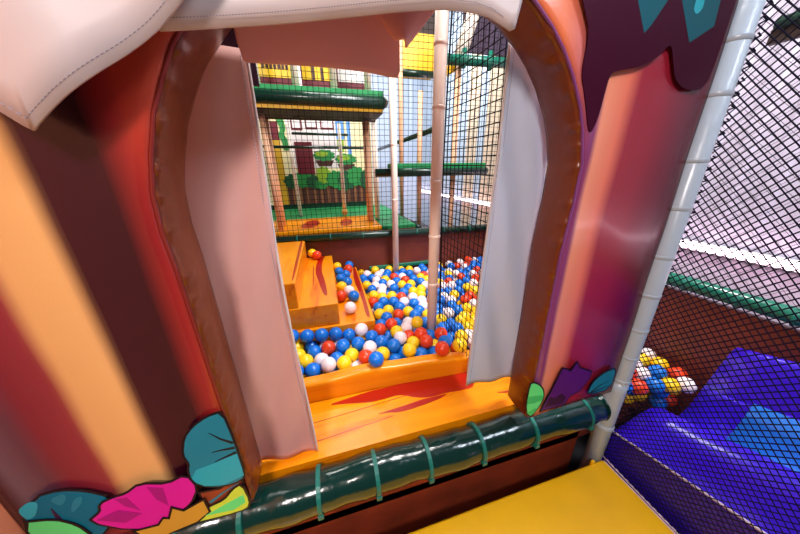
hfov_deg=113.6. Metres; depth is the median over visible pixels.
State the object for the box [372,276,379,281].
ball
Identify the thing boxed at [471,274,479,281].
ball
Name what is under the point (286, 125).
post
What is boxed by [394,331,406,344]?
ball
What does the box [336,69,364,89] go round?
sign board
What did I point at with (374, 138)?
post
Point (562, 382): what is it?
flower
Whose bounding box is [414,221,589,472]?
floor
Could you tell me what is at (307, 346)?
ball
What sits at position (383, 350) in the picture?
ball
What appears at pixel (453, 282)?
ball
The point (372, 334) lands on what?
ball
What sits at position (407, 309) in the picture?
ball
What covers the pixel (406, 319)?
ball
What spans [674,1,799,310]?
net
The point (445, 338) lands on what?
ball
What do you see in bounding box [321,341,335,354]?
ball
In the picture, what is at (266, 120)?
post
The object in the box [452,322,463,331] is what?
ball
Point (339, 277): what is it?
ball
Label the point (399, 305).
ball
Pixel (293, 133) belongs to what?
guard rail
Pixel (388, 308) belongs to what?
ball
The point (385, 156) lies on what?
wall
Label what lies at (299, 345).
balls
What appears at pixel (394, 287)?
ball
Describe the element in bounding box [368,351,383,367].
ball
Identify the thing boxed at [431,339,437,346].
ball
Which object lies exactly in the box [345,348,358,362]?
ball
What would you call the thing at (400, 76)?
post
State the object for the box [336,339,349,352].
ball
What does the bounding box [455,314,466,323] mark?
ball
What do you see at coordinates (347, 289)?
ball
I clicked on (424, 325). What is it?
ball
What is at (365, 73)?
post
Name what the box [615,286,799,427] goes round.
padded wall
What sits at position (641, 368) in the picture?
ball
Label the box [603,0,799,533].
net
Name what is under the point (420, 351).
ball
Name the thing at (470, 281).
ball
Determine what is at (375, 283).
ball
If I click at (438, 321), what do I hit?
ball
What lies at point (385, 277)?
ball
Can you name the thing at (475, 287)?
ball
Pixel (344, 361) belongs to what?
ball
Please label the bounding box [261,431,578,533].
board
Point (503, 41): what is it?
panel
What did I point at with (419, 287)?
ball
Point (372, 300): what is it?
ball
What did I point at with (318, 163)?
flower pot
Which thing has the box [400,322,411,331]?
ball
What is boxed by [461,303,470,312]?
ball
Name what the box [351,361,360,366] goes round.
ball
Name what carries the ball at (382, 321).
on the balls at (299, 345)
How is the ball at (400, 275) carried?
on the balls at (299, 345)
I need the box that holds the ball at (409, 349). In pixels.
[402,343,416,356]
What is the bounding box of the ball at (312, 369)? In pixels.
[305,362,320,376]
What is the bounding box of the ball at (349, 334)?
[342,328,355,341]
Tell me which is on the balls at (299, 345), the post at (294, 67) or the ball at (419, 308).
the ball at (419, 308)
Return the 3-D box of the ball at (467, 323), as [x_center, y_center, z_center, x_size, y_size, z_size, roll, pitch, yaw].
[0.400,0.356,1.548,0.073,0.073,0.073,-6,21,-14]
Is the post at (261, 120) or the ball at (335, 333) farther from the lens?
the post at (261, 120)
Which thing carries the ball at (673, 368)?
on the balls at (299, 345)
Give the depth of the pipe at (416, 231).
2.28 m
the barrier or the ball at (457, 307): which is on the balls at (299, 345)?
the ball at (457, 307)
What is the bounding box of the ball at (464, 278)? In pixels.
[463,276,469,282]
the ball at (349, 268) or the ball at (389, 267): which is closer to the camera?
the ball at (349, 268)
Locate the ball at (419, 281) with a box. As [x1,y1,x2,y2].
[416,278,424,284]
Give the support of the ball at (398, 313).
on the balls at (299, 345)
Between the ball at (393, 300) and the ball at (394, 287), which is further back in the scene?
the ball at (394, 287)
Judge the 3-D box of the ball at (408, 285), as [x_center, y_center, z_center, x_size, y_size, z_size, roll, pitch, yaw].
[0.065,0.165,2.071,0.073,0.073,0.073,-6,21,-14]
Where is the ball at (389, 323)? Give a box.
[385,318,396,329]
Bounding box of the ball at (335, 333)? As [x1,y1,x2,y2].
[329,327,341,340]
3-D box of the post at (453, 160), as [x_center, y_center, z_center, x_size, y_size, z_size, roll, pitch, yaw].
[0.508,-0.536,2.614,0.047,2.460,0.048,-6,21,-14]
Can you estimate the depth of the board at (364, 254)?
2.44 m
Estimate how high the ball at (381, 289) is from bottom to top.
0.073 m
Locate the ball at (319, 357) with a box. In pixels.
[314,353,328,366]
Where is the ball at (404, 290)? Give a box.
[399,288,408,295]
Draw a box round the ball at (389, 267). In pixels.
[385,265,392,272]
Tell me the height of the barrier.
0.371 m
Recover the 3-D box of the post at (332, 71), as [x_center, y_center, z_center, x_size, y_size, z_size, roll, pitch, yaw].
[-0.496,-1.676,1.824,0.050,0.765,0.050,-6,21,-14]
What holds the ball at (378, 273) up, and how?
on the balls at (299, 345)
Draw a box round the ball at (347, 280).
[342,277,351,285]
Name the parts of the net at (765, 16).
cord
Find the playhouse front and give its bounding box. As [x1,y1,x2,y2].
[0,0,738,533]
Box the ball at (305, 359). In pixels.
[299,354,313,369]
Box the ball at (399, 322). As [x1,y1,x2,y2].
[394,318,401,325]
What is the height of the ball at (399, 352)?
0.073 m
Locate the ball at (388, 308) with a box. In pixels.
[383,305,393,313]
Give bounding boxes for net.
[255,11,507,237]
[438,11,507,356]
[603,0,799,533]
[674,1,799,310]
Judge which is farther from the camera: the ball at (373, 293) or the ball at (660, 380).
the ball at (373, 293)
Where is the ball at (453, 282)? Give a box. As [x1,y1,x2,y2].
[447,281,455,289]
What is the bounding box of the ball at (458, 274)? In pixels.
[457,273,464,279]
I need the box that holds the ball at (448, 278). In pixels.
[444,277,452,283]
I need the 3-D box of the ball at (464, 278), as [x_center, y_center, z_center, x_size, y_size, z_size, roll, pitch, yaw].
[0.556,0.114,2.193,0.073,0.073,0.073,-6,21,-14]
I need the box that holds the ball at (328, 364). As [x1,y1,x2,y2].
[321,357,335,372]
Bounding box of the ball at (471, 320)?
[467,316,474,324]
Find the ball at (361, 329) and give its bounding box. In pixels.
[355,323,367,335]
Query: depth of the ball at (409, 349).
1.30 m
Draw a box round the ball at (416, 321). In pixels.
[411,316,422,327]
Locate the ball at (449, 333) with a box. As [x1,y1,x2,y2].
[447,332,454,342]
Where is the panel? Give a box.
[462,12,507,56]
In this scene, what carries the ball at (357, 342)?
on the ball
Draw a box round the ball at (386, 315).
[381,312,391,320]
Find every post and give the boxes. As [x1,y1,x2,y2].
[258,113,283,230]
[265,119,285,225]
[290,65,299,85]
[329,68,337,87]
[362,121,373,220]
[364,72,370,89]
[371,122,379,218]
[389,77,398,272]
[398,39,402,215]
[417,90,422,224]
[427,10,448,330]
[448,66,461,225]
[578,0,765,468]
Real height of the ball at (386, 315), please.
0.073 m
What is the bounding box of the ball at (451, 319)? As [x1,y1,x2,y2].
[445,318,455,329]
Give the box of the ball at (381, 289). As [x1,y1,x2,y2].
[377,287,385,293]
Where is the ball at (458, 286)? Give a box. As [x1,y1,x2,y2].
[455,285,463,294]
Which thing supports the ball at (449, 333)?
on the balls at (299, 345)
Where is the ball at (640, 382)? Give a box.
[631,378,648,393]
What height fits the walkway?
0.158 m
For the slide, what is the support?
on the floor at (581, 441)
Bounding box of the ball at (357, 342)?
[351,336,364,350]
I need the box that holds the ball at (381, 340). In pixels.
[375,335,387,347]
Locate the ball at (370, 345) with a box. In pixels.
[363,340,376,351]
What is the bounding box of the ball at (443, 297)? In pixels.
[437,295,444,304]
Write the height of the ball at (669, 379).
0.073 m
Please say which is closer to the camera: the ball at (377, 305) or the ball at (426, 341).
the ball at (426, 341)
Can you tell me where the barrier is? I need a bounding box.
[303,349,469,403]
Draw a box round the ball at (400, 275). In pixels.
[398,273,405,279]
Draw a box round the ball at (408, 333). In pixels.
[404,330,414,338]
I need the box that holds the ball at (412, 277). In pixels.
[409,275,417,282]
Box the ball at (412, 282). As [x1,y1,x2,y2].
[406,280,414,286]
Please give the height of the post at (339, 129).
0.903 m
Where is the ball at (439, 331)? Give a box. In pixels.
[434,327,446,338]
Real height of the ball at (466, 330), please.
0.073 m
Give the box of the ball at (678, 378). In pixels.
[676,377,696,393]
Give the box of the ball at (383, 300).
[378,297,387,305]
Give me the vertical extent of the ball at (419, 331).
0.073 m
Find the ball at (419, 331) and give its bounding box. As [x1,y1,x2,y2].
[414,327,426,339]
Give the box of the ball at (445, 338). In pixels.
[438,335,451,346]
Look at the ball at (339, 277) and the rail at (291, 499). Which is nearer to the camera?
the rail at (291, 499)
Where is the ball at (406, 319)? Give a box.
[402,317,412,326]
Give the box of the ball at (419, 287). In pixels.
[417,285,425,290]
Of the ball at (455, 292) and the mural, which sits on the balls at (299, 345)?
the ball at (455, 292)
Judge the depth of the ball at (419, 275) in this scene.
2.25 m
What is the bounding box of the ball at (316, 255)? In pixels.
[312,251,320,259]
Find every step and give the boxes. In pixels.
[277,241,306,308]
[288,256,339,329]
[297,267,374,353]
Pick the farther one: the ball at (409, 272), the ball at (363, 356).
the ball at (409, 272)
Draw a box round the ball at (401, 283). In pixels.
[398,280,405,288]
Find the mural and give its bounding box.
[258,66,373,204]
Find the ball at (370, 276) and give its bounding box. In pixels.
[368,274,374,281]
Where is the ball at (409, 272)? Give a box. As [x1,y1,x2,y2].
[405,269,412,276]
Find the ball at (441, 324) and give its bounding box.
[437,322,449,332]
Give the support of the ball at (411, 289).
on the balls at (299, 345)
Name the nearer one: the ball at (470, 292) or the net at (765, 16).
the net at (765, 16)
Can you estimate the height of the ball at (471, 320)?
0.073 m
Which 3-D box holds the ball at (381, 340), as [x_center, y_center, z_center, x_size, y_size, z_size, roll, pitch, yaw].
[-0.098,0.399,1.395,0.073,0.073,0.073,-6,21,-14]
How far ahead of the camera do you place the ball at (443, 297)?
1.84 m
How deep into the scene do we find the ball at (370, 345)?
1.33 m
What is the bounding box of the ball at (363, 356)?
[358,349,371,363]
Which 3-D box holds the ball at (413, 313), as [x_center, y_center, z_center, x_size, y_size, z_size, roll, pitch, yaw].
[0.095,0.305,1.664,0.073,0.073,0.073,-6,21,-14]
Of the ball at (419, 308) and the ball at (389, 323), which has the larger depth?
the ball at (419, 308)
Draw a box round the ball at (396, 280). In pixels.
[393,277,400,284]
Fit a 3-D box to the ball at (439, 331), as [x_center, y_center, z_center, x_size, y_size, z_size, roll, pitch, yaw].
[0.228,0.371,1.459,0.073,0.073,0.073,-6,21,-14]
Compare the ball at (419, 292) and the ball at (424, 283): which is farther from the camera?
the ball at (424, 283)
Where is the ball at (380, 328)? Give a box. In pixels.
[374,323,385,335]
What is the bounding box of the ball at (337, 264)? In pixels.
[333,262,341,269]
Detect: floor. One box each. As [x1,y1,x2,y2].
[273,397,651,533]
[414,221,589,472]
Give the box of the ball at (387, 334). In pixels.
[384,330,392,339]
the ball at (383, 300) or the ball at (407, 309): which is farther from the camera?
the ball at (383, 300)
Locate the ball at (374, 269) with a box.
[371,266,378,273]
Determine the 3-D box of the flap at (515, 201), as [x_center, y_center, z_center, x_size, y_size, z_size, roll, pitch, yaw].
[0.371,-0.054,0.900,0.229,1.164,0.034,-6,21,-14]
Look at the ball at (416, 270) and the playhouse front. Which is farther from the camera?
the ball at (416, 270)
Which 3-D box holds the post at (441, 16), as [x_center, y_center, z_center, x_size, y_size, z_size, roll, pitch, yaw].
[0.174,-0.511,1.233,0.059,2.550,0.060,-6,21,-14]
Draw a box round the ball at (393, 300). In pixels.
[389,296,398,306]
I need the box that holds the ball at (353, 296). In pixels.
[348,291,358,301]
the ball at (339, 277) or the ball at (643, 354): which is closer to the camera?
the ball at (643, 354)
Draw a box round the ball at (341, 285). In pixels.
[337,281,346,290]
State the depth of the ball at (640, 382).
1.20 m
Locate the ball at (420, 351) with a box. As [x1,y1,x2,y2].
[414,347,427,356]
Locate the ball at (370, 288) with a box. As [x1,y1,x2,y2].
[367,285,376,292]
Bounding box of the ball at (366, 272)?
[363,270,370,277]
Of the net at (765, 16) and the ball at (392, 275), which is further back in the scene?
the ball at (392, 275)
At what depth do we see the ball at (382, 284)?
2.05 m
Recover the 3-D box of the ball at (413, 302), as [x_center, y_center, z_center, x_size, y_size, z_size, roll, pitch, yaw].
[0.096,0.253,1.824,0.073,0.073,0.073,-6,21,-14]
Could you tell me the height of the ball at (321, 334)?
0.073 m
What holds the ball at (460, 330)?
on the balls at (299, 345)
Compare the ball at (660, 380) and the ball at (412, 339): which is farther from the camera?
the ball at (412, 339)
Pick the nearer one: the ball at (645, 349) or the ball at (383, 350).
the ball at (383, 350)
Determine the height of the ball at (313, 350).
0.073 m
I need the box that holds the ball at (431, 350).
[428,346,436,353]
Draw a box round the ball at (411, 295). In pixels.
[408,292,417,299]
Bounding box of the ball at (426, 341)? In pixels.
[419,334,432,347]
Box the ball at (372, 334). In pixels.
[365,330,377,341]
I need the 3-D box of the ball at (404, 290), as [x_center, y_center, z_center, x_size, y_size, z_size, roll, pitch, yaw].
[0.029,0.193,1.994,0.073,0.073,0.073,-6,21,-14]
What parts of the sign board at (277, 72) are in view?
frame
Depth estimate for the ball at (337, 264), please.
2.22 m
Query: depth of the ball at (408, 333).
1.46 m
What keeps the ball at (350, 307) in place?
on the step at (363, 313)
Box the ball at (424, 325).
[422,317,426,328]
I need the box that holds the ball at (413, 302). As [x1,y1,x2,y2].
[409,298,418,308]
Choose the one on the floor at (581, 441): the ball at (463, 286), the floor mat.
the floor mat
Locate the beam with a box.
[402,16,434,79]
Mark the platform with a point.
(345, 427)
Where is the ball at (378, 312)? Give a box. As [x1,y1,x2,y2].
[374,308,384,318]
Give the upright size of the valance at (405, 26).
0.102 m
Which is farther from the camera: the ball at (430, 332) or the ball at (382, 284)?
the ball at (382, 284)
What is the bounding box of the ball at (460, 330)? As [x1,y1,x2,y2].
[455,329,467,340]
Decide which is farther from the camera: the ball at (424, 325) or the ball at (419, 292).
the ball at (419, 292)
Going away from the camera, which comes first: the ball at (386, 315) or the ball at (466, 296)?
the ball at (386, 315)
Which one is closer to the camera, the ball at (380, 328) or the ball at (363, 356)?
the ball at (363, 356)
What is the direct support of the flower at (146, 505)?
on the playhouse front
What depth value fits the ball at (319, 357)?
1.27 m
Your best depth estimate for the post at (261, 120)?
2.05 m
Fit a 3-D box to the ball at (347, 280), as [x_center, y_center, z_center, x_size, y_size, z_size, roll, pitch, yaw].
[-0.389,0.110,1.932,0.073,0.073,0.073,-6,21,-14]
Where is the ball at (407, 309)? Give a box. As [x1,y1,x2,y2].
[403,306,412,316]
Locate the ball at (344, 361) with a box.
[337,355,351,369]
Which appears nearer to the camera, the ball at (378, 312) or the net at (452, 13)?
the net at (452, 13)
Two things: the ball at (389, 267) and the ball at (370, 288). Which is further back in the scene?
the ball at (389, 267)
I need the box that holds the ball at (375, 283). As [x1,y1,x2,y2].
[371,281,378,289]
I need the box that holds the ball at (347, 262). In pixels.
[345,261,352,267]
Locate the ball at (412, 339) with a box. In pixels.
[406,336,419,348]
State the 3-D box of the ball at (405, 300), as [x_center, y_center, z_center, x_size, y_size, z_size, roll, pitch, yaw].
[0.029,0.248,1.852,0.073,0.073,0.073,-6,21,-14]
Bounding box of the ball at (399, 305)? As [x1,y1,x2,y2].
[394,302,404,310]
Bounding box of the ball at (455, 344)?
[452,338,466,352]
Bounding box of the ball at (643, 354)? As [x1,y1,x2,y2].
[640,353,650,365]
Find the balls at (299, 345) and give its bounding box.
[293,268,680,408]
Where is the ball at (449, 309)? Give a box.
[443,307,453,318]
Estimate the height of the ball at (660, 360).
0.073 m
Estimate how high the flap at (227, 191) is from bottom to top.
1.221 m
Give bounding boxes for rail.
[134,395,611,533]
[263,145,363,149]
[292,132,347,135]
[377,127,431,150]
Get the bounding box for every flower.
[89,475,197,529]
[539,361,591,411]
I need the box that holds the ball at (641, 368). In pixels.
[636,366,650,379]
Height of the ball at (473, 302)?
0.073 m
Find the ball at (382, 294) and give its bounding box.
[377,292,386,299]
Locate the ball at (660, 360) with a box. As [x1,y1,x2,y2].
[650,357,669,370]
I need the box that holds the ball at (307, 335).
[300,329,313,342]
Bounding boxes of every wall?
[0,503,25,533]
[370,73,418,220]
[419,0,799,328]
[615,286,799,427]
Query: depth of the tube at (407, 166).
2.26 m
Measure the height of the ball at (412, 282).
0.073 m
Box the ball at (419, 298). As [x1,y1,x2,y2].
[417,295,426,301]
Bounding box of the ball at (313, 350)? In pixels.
[307,345,321,358]
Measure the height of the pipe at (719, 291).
0.092 m
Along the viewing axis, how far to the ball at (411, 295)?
1.89 m
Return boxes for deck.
[271,201,421,236]
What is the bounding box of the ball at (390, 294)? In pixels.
[387,291,396,298]
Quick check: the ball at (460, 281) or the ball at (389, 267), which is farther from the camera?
the ball at (389, 267)
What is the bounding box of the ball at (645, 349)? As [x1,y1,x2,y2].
[642,348,656,359]
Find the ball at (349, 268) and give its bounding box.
[344,265,352,272]
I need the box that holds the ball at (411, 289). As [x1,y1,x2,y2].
[408,287,417,293]
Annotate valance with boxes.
[234,15,399,77]
[377,10,435,47]
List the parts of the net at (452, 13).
edge cord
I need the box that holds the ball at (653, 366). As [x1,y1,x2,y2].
[647,364,666,377]
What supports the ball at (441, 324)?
on the balls at (299, 345)
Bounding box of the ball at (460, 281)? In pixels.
[455,279,463,285]
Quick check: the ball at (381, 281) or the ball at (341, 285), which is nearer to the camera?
the ball at (341, 285)
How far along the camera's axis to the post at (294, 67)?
1.85 m
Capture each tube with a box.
[375,163,487,176]
[421,189,799,272]
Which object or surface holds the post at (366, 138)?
on the deck
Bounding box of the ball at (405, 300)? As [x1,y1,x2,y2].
[399,297,408,306]
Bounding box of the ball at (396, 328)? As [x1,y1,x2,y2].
[390,325,402,337]
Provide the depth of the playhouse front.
0.60 m
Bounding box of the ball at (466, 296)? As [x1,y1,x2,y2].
[460,295,469,303]
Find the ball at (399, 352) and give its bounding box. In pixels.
[397,346,408,358]
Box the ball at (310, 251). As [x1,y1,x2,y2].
[308,249,315,257]
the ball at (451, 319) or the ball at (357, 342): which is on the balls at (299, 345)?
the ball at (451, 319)
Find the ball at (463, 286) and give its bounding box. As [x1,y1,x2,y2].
[462,283,470,291]
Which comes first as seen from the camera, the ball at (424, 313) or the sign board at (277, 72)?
the ball at (424, 313)
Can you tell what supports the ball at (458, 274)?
on the balls at (299, 345)
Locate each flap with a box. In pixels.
[185,45,317,459]
[466,42,546,385]
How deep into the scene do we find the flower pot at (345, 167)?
3.53 m
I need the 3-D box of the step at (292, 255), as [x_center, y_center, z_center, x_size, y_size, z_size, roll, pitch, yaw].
[-0.807,0.017,1.724,0.314,0.146,0.888,-6,21,-14]
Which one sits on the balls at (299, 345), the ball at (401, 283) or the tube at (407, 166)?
the ball at (401, 283)
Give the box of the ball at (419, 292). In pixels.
[416,290,425,295]
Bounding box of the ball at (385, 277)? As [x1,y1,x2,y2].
[381,275,388,280]
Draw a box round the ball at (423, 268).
[420,266,427,271]
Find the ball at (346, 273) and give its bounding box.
[341,270,349,276]
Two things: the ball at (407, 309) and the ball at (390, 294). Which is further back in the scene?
the ball at (390, 294)
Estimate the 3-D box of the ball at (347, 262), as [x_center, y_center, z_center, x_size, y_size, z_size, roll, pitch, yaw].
[-0.441,-0.016,2.271,0.073,0.073,0.073,-6,21,-14]
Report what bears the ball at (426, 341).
on the balls at (299, 345)
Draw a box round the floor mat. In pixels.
[408,460,675,533]
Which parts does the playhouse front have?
printed stem, canopy strip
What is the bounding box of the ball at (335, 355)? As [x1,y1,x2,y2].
[330,352,342,366]
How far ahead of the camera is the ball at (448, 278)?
2.15 m
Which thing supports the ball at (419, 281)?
on the balls at (299, 345)
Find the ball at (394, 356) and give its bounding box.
[388,353,401,359]
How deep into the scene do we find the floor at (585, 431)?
1.14 m
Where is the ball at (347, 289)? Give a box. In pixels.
[344,285,354,295]
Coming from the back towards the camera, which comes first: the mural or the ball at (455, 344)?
the mural
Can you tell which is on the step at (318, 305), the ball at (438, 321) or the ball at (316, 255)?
the ball at (316, 255)
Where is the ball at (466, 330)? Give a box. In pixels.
[465,329,472,341]
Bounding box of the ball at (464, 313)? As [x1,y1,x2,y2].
[459,311,469,319]
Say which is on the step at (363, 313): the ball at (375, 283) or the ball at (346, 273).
the ball at (346, 273)
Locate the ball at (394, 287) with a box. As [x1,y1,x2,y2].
[390,283,398,291]
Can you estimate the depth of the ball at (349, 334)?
1.43 m
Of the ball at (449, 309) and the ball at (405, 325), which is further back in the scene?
the ball at (449, 309)
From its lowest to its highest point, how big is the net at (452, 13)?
1.716 m
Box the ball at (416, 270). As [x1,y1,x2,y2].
[413,267,420,274]
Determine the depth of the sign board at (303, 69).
2.22 m
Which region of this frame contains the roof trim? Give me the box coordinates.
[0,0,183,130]
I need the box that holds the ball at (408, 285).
[404,283,412,289]
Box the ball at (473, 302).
[469,299,475,307]
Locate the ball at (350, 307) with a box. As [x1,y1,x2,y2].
[344,302,355,313]
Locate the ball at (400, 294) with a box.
[396,292,405,299]
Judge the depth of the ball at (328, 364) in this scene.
1.22 m
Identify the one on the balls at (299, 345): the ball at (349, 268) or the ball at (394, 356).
the ball at (394, 356)
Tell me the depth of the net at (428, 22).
2.03 m
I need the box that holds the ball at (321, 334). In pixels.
[315,328,328,341]
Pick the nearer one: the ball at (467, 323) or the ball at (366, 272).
the ball at (467, 323)
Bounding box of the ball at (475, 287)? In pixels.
[469,286,477,294]
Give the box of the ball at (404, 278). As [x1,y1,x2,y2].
[401,276,409,282]
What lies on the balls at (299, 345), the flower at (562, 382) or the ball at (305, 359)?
the ball at (305, 359)
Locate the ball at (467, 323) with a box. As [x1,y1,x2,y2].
[462,321,472,329]
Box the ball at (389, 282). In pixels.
[386,280,394,288]
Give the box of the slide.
[602,347,799,533]
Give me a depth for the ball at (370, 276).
2.25 m
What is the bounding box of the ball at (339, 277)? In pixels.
[336,274,344,282]
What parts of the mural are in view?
printed door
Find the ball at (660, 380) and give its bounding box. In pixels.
[644,377,665,392]
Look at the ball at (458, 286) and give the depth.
2.00 m
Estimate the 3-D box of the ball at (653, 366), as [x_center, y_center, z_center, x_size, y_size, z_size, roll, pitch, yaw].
[1.274,0.521,1.300,0.073,0.073,0.073,-6,21,-14]
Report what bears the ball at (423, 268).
on the balls at (299, 345)
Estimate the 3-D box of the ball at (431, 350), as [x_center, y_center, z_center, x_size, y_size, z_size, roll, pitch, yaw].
[0.183,0.450,1.371,0.073,0.073,0.073,-6,21,-14]
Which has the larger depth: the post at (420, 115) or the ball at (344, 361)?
the post at (420, 115)
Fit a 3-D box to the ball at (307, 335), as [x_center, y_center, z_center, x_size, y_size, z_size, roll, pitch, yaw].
[-0.491,0.366,1.386,0.073,0.073,0.073,-6,21,-14]
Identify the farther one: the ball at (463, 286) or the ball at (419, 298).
the ball at (463, 286)
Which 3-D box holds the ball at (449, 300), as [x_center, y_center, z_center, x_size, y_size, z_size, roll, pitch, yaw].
[0.352,0.263,1.796,0.073,0.073,0.073,-6,21,-14]
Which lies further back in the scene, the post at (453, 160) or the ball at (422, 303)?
the post at (453, 160)
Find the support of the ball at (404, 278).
on the balls at (299, 345)
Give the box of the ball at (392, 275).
[390,273,397,279]
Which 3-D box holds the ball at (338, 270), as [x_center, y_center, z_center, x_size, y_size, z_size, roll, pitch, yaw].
[-0.496,0.037,2.131,0.073,0.073,0.073,-6,21,-14]
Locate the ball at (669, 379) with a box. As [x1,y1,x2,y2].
[661,377,680,393]
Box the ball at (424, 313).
[422,309,426,316]
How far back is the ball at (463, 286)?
2.04 m
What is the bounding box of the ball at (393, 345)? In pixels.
[387,338,400,352]
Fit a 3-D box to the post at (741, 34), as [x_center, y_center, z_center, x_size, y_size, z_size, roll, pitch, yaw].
[0.917,-0.006,0.959,0.120,2.605,0.110,-4,21,-7]
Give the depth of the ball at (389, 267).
2.41 m
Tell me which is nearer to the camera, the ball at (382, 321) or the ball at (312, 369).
the ball at (312, 369)
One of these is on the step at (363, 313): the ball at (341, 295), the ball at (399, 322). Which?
the ball at (341, 295)
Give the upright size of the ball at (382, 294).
0.073 m
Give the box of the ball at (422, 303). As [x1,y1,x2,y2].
[418,301,426,309]
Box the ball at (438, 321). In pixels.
[436,314,445,323]
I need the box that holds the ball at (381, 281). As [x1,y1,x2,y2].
[379,279,386,284]
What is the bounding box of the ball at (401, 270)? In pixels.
[399,268,405,272]
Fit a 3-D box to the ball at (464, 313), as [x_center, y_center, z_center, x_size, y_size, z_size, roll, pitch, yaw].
[0.412,0.316,1.673,0.073,0.073,0.073,-6,21,-14]
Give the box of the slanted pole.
[454,13,478,53]
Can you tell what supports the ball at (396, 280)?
on the balls at (299, 345)
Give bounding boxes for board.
[257,63,291,84]
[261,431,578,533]
[300,66,330,87]
[305,230,485,272]
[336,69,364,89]
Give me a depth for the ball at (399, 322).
1.60 m
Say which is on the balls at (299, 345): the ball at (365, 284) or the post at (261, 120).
the ball at (365, 284)
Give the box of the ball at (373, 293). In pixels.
[369,290,377,297]
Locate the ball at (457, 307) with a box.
[452,305,462,315]
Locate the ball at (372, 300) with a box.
[368,297,377,306]
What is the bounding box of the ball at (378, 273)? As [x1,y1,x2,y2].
[374,271,381,278]
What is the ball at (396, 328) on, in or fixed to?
on the balls at (299, 345)
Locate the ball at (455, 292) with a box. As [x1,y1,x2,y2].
[449,290,458,298]
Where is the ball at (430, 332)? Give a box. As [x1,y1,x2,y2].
[427,329,435,338]
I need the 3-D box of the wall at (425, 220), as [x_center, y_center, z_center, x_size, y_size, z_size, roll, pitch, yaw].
[2.289,-1.806,2.390,0.024,4.950,12.675,-6,21,-14]
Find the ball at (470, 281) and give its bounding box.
[469,279,477,285]
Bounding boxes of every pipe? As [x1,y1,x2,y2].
[276,224,486,242]
[446,47,506,76]
[666,272,799,326]
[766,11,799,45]
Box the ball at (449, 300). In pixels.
[446,300,455,307]
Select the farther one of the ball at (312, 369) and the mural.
the mural
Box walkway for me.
[254,83,387,121]
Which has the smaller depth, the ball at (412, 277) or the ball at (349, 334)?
the ball at (349, 334)
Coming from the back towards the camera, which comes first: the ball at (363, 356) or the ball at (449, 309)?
the ball at (449, 309)
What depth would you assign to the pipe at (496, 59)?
2.14 m
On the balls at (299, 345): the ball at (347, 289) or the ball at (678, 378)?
the ball at (678, 378)
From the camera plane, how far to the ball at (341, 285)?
1.83 m
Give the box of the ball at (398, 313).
[393,309,403,318]
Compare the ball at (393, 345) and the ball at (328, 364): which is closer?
the ball at (328, 364)
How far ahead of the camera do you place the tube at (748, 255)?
1.97 m
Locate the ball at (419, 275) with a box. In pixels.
[417,273,423,277]
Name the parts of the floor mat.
corner trim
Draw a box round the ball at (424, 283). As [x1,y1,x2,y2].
[421,281,427,289]
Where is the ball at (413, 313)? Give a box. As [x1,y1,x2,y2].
[409,309,420,317]
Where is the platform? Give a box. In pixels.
[259,372,517,482]
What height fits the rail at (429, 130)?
0.047 m
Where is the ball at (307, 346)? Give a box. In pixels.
[304,340,317,352]
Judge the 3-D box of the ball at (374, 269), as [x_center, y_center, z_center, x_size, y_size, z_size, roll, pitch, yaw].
[-0.228,0.027,2.394,0.073,0.073,0.073,-6,21,-14]
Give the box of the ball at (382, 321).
[375,319,385,324]
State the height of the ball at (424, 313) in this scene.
0.073 m
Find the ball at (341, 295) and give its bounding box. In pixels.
[337,290,346,300]
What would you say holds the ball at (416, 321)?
on the balls at (299, 345)
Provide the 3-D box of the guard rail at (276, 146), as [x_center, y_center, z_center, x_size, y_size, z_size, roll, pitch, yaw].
[-0.934,-1.189,2.603,1.200,0.035,0.026,-6,21,-14]
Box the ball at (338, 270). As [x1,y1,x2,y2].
[334,267,342,274]
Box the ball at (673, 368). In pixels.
[667,366,687,378]
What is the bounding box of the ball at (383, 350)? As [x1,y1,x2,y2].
[376,347,389,360]
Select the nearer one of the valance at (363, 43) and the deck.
the valance at (363, 43)
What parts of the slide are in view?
light panel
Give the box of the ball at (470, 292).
[465,291,474,299]
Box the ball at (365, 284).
[362,281,370,289]
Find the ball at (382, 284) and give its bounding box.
[378,283,386,288]
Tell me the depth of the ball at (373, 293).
1.93 m
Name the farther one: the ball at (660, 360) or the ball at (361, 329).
the ball at (361, 329)
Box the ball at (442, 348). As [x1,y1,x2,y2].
[435,341,449,355]
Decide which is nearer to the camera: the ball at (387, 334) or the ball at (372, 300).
the ball at (387, 334)
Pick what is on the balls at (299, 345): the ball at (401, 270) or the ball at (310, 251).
the ball at (401, 270)
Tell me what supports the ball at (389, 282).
on the balls at (299, 345)
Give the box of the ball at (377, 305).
[373,302,383,310]
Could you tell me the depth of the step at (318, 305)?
1.49 m
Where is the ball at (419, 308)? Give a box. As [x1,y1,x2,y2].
[414,305,424,315]
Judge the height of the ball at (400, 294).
0.073 m
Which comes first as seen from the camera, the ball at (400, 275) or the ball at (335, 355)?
the ball at (335, 355)
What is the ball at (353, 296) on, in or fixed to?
on the step at (363, 313)

